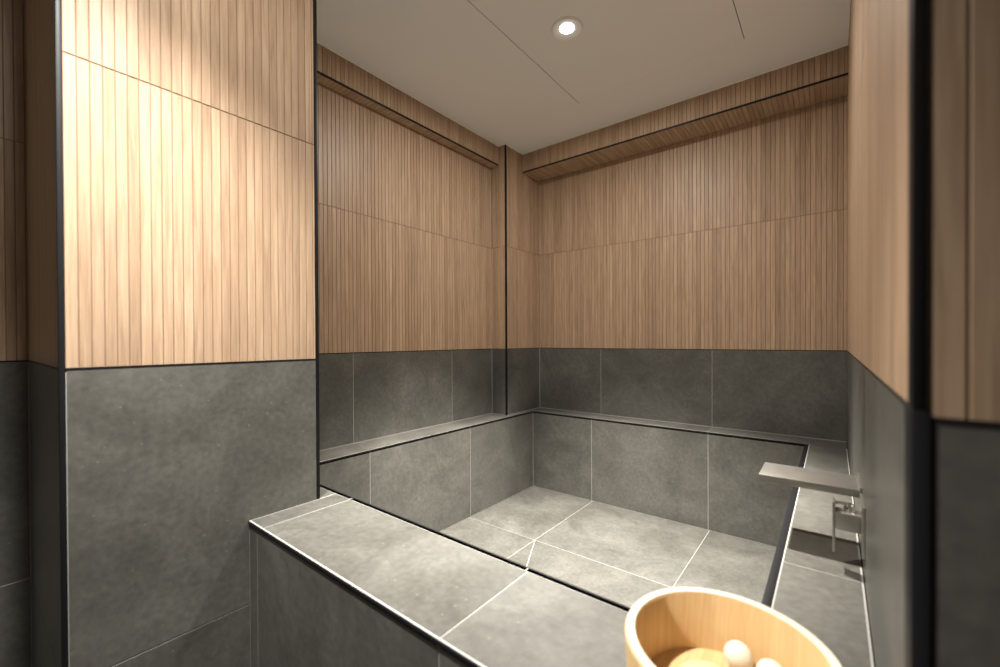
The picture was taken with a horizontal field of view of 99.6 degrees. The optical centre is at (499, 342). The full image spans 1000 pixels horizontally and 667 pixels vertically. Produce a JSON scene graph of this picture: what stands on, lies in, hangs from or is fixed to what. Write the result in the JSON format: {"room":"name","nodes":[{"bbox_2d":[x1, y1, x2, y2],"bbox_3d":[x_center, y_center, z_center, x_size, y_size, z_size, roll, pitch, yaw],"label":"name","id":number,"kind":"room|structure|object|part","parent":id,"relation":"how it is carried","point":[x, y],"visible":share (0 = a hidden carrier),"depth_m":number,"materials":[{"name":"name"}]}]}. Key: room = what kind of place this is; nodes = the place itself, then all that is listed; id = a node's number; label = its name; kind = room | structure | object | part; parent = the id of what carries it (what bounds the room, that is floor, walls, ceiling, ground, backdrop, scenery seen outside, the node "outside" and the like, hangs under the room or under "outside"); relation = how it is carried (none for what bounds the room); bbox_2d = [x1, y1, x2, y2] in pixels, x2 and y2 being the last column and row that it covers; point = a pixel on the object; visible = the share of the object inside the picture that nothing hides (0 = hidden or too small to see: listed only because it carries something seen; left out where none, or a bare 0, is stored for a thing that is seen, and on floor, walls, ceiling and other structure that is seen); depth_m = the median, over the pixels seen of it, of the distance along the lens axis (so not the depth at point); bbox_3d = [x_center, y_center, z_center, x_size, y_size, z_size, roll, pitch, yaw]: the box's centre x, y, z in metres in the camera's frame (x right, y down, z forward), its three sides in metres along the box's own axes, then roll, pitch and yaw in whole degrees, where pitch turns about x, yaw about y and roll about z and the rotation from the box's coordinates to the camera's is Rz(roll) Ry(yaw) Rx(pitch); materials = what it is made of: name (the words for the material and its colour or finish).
{"room":"bathroom","nodes":[
{"label":"bathroom","id":0,"kind":"room"},
{"bbox_2d":[0,0,31,666],"bbox_3d":[-1.874,0.063,0.537,0.101,2.399,1.720,0,0,38],"label":"wall","id":1,"kind":"structure","parent":0,"point":[15,507],"depth_m":1.15,"materials":[{"name":"grey tile"}]},
{"bbox_3d":[-1.842,0.056,0.505,0.011,0.003,1.710,0,0,38],"label":"border trim","id":2,"kind":"part","parent":1,"relation":"part of","materials":[{"name":"black metal"}]},
{"bbox_2d":[25,0,319,666],"bbox_3d":[-0.950,0.055,1.215,0.712,2.399,0.512,0,0,38],"label":"wall","id":3,"kind":"structure","parent":0,"point":[172,145],"depth_m":0.94,"materials":[{"name":"grey tile"}]},
{"bbox_3d":[-1.070,0.050,0.991,0.601,0.003,0.011,0,0,38],"label":"border trim","id":4,"kind":"part","parent":3,"relation":"part of","materials":[{"name":"black metal"}]},
{"bbox_3d":[-0.830,0.057,0.800,0.010,2.397,0.008,0,0,38],"label":"edge trim","id":5,"kind":"part","parent":3,"relation":"part of","materials":[{"name":"black metal"}]},
{"bbox_3d":[-0.675,0.048,0.998,0.011,0.003,0.493,0,0,38],"label":"border trim","id":6,"kind":"part","parent":3,"relation":"part of","materials":[{"name":"black metal"}]},
{"bbox_3d":[-0.528,-0.352,1.199,0.031,1.586,0.010,0,0,38],"label":"edge trim","id":7,"kind":"part","parent":3,"relation":"part of","materials":[{"name":"black metal"}]},
{"bbox_2d":[317,43,498,168],"bbox_3d":[-0.444,-1.094,1.984,0.063,0.114,1.342,0,0,38],"label":"soffit","id":8,"kind":"structure","parent":0,"point":[334,72],"depth_m":1.92,"materials":[{"name":"brown wood"}]},
{"bbox_2d":[317,82,523,450],"bbox_3d":[-0.362,0.046,2.220,0.101,2.399,1.795,0,0,38],"label":"wall","id":9,"kind":"structure","parent":0,"point":[405,254],"depth_m":1.99,"materials":[{"name":"brown wood"}]},
{"bbox_3d":[-0.467,0.041,2.014,0.011,0.002,1.342,0,0,38],"label":"border trim","id":10,"kind":"part","parent":9,"relation":"part of","materials":[{"name":"black metal"}]},
{"bbox_2d":[491,145,539,414],"bbox_3d":[0.095,-0.368,2.709,0.211,1.581,0.454,0,0,38],"label":"pillar","id":11,"kind":"structure","parent":0,"point":[514,194],"depth_m":2.54,"materials":[{"name":"brown wood"}]},
{"bbox_3d":[0.036,-0.366,2.472,0.010,1.579,0.009,0,0,38],"label":"edge trim","id":12,"kind":"part","parent":11,"relation":"part of","materials":[{"name":"black metal"}]},
{"bbox_2d":[317,0,850,154],"bbox_3d":[-0.003,-1.192,0.523,3.054,0.104,4.035,0,0,38],"label":"ceiling","id":13,"kind":"structure","parent":0,"point":[497,69],"depth_m":1.66,"materials":[{"name":"white paint"}]},
{"bbox_2d":[551,16,582,40],"bbox_3d":[0.245,-1.148,1.546,0.115,0.007,0.115,0,0,38],"label":"recessed light","id":14,"kind":"object","parent":13,"relation":"in","point":[565,28],"visible":1,"depth_m":1.54,"materials":[{"name":"white"}]},
{"bbox_3d":[0.177,-1.159,1.216,0.695,0.020,1.543,0,0,38],"label":"access panel","id":15,"kind":"part","parent":13,"relation":"part of","materials":[{"name":"white paint"}]},
{"bbox_2d":[523,46,847,180],"bbox_3d":[0.802,-1.101,2.189,1.545,0.114,0.184,0,0,38],"label":"soffit","id":16,"kind":"structure","parent":0,"point":[823,77],"depth_m":1.99,"materials":[{"name":"brown wood"}]},
{"bbox_2d":[527,95,846,443],"bbox_3d":[0.865,0.040,2.343,1.875,2.399,0.121,0,0,38],"label":"wall","id":17,"kind":"structure","parent":0,"point":[701,280],"depth_m":2.12,"materials":[{"name":"brown wood"}]},
{"bbox_3d":[0.866,0.034,2.272,1.545,0.002,0.011,0,0,38],"label":"border trim","id":18,"kind":"part","parent":17,"relation":"part of","materials":[{"name":"black metal"}]},
{"bbox_2d":[847,0,931,666],"bbox_3d":[0.965,0.048,1.055,0.122,2.399,2.019,0,0,38],"label":"wall","id":19,"kind":"structure","parent":0,"point":[889,421],"depth_m":0.42,"materials":[{"name":"brown wood"}]},
{"bbox_2d":[759,462,862,501],"bbox_3d":[0.681,0.299,0.932,0.176,0.028,0.126,0,0,38],"label":"spout","id":20,"kind":"object","parent":19,"relation":"attached to","point":[819,480],"visible":0.94,"depth_m":0.91,"materials":[{"name":"silver metal"}]},
{"bbox_2d":[832,493,865,559],"bbox_3d":[0.657,0.345,0.797,0.047,0.105,0.090,0,0,38],"label":"mixer valve","id":21,"kind":"object","parent":19,"relation":"attached to","point":[849,519],"visible":1,"depth_m":0.79,"materials":[{"name":"silver metal"}]},
{"bbox_3d":[0.643,0.350,0.814,0.004,0.095,0.030,0,0,38],"label":"handle plate","id":22,"kind":"part","parent":21,"relation":"part of","materials":[{"name":"silver metal"}]},
{"bbox_3d":[0.654,0.306,0.807,0.021,0.004,0.010,0,0,38],"label":"lever","id":23,"kind":"part","parent":21,"relation":"part of","materials":[{"name":"silver metal"}]},
{"bbox_3d":[0.673,0.338,0.784,0.005,0.092,0.090,0,0,38],"label":"wall plate","id":24,"kind":"part","parent":21,"relation":"part of","materials":[{"name":"silver metal"}]},
{"bbox_3d":[0.895,0.041,1.054,0.011,0.002,1.867,0,0,38],"label":"border trim","id":25,"kind":"part","parent":19,"relation":"part of","materials":[{"name":"black metal"}]},
{"bbox_3d":[0.310,0.651,0.315,0.010,1.206,0.036,0,0,38],"label":"edge trim","id":26,"kind":"part","parent":19,"relation":"part of","materials":[{"name":"black metal"}]},
{"bbox_3d":[0.301,-0.548,0.303,0.008,1.191,0.023,0,0,38],"label":"edge trim","id":27,"kind":"part","parent":19,"relation":"part of","materials":[{"name":"black metal"}]},
{"bbox_2d":[928,0,999,666],"bbox_3d":[0.788,0.055,-0.013,1.146,2.399,0.121,0,0,38],"label":"wall","id":28,"kind":"structure","parent":0,"point":[964,35],"depth_m":0.28,"materials":[{"name":"grey tile"}]},
{"bbox_3d":[0.716,0.054,-0.026,1.044,0.004,0.011,0,0,38],"label":"border trim","id":29,"kind":"part","parent":28,"relation":"part of","materials":[{"name":"black metal"}]},
{"bbox_3d":[0.008,1.305,0.538,3.054,0.100,4.035,0,0,38],"label":"floor","id":30,"kind":"structure","parent":0,"visible":0},
{"bbox_2d":[248,408,873,666],"bbox_3d":[0.240,0.838,1.568,1.652,0.818,1.881,0,0,38],"label":"bathtub","id":31,"kind":"object","parent":30,"relation":"on","point":[530,538],"visible":0.79,"depth_m":1.54,"materials":[{"name":"grey tile"}]},
{"bbox_3d":[-0.086,0.852,0.778,1.184,0.804,0.233,0,0,38],"label":"panel","id":32,"kind":"part","parent":31,"relation":"part of","materials":[{"name":"grey tile"}]},
{"bbox_3d":[-0.160,0.447,0.684,1.184,0.008,0.003,0,0,38],"label":"edge trim","id":33,"kind":"part","parent":31,"relation":"part of","materials":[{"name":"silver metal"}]},
{"bbox_3d":[-0.260,0.431,2.037,0.004,0.005,1.497,0,0,38],"label":"edge trim","id":34,"kind":"part","parent":31,"relation":"part of","materials":[{"name":"black metal"}]},
{"bbox_3d":[-0.183,0.446,1.017,1.387,0.009,0.006,0,0,38],"label":"edge trim","id":35,"kind":"part","parent":31,"relation":"part of","materials":[{"name":"black metal"}]},
{"bbox_2d":[320,412,803,612],"bbox_3d":[0.284,0.816,1.609,1.411,0.762,1.529,0,0,38],"label":"basin","id":36,"kind":"object","parent":31,"relation":"in","point":[609,514],"depth_m":1.97,"materials":[{"name":"grey tile"}]},
{"bbox_3d":[0.743,0.426,2.199,1.370,0.005,0.005,0,0,38],"label":"edge trim","id":37,"kind":"part","parent":31,"relation":"part of","materials":[{"name":"black metal"}]},
{"bbox_2d":[625,587,841,666],"bbox_3d":[0.254,0.389,0.474,0.218,0.105,0.218,0,0,38],"label":"wooden bucket","id":38,"kind":"object","parent":31,"relation":"on","point":[670,627],"visible":0.98,"depth_m":0.55,"materials":[{"name":"beige wood"}]},
{"bbox_2d":[680,660,718,666],"bbox_3d":[0.244,0.399,0.493,0.068,0.024,0.068,0,0,38],"label":"ball","id":39,"kind":"object","parent":38,"relation":"in","point":[694,663],"visible":1,"depth_m":0.51,"materials":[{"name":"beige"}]},
{"bbox_2d":[724,640,753,666],"bbox_3d":[0.299,0.393,0.531,0.033,0.033,0.033,0,0,38],"label":"ball","id":40,"kind":"object","parent":38,"relation":"in","point":[736,653],"visible":1,"depth_m":0.52,"materials":[{"name":"beige"}]},
{"bbox_2d":[756,659,780,666],"bbox_3d":[0.322,0.394,0.500,0.032,0.032,0.032,0,0,38],"label":"ball","id":41,"kind":"object","parent":38,"relation":"in","point":[764,662],"visible":1,"depth_m":0.50,"materials":[{"name":"beige"}]},
{"bbox_3d":[0.823,0.434,1.183,0.016,0.009,1.499,0,0,38],"label":"edge trim","id":42,"kind":"part","parent":31,"relation":"part of","materials":[{"name":"black metal"}]}
]}

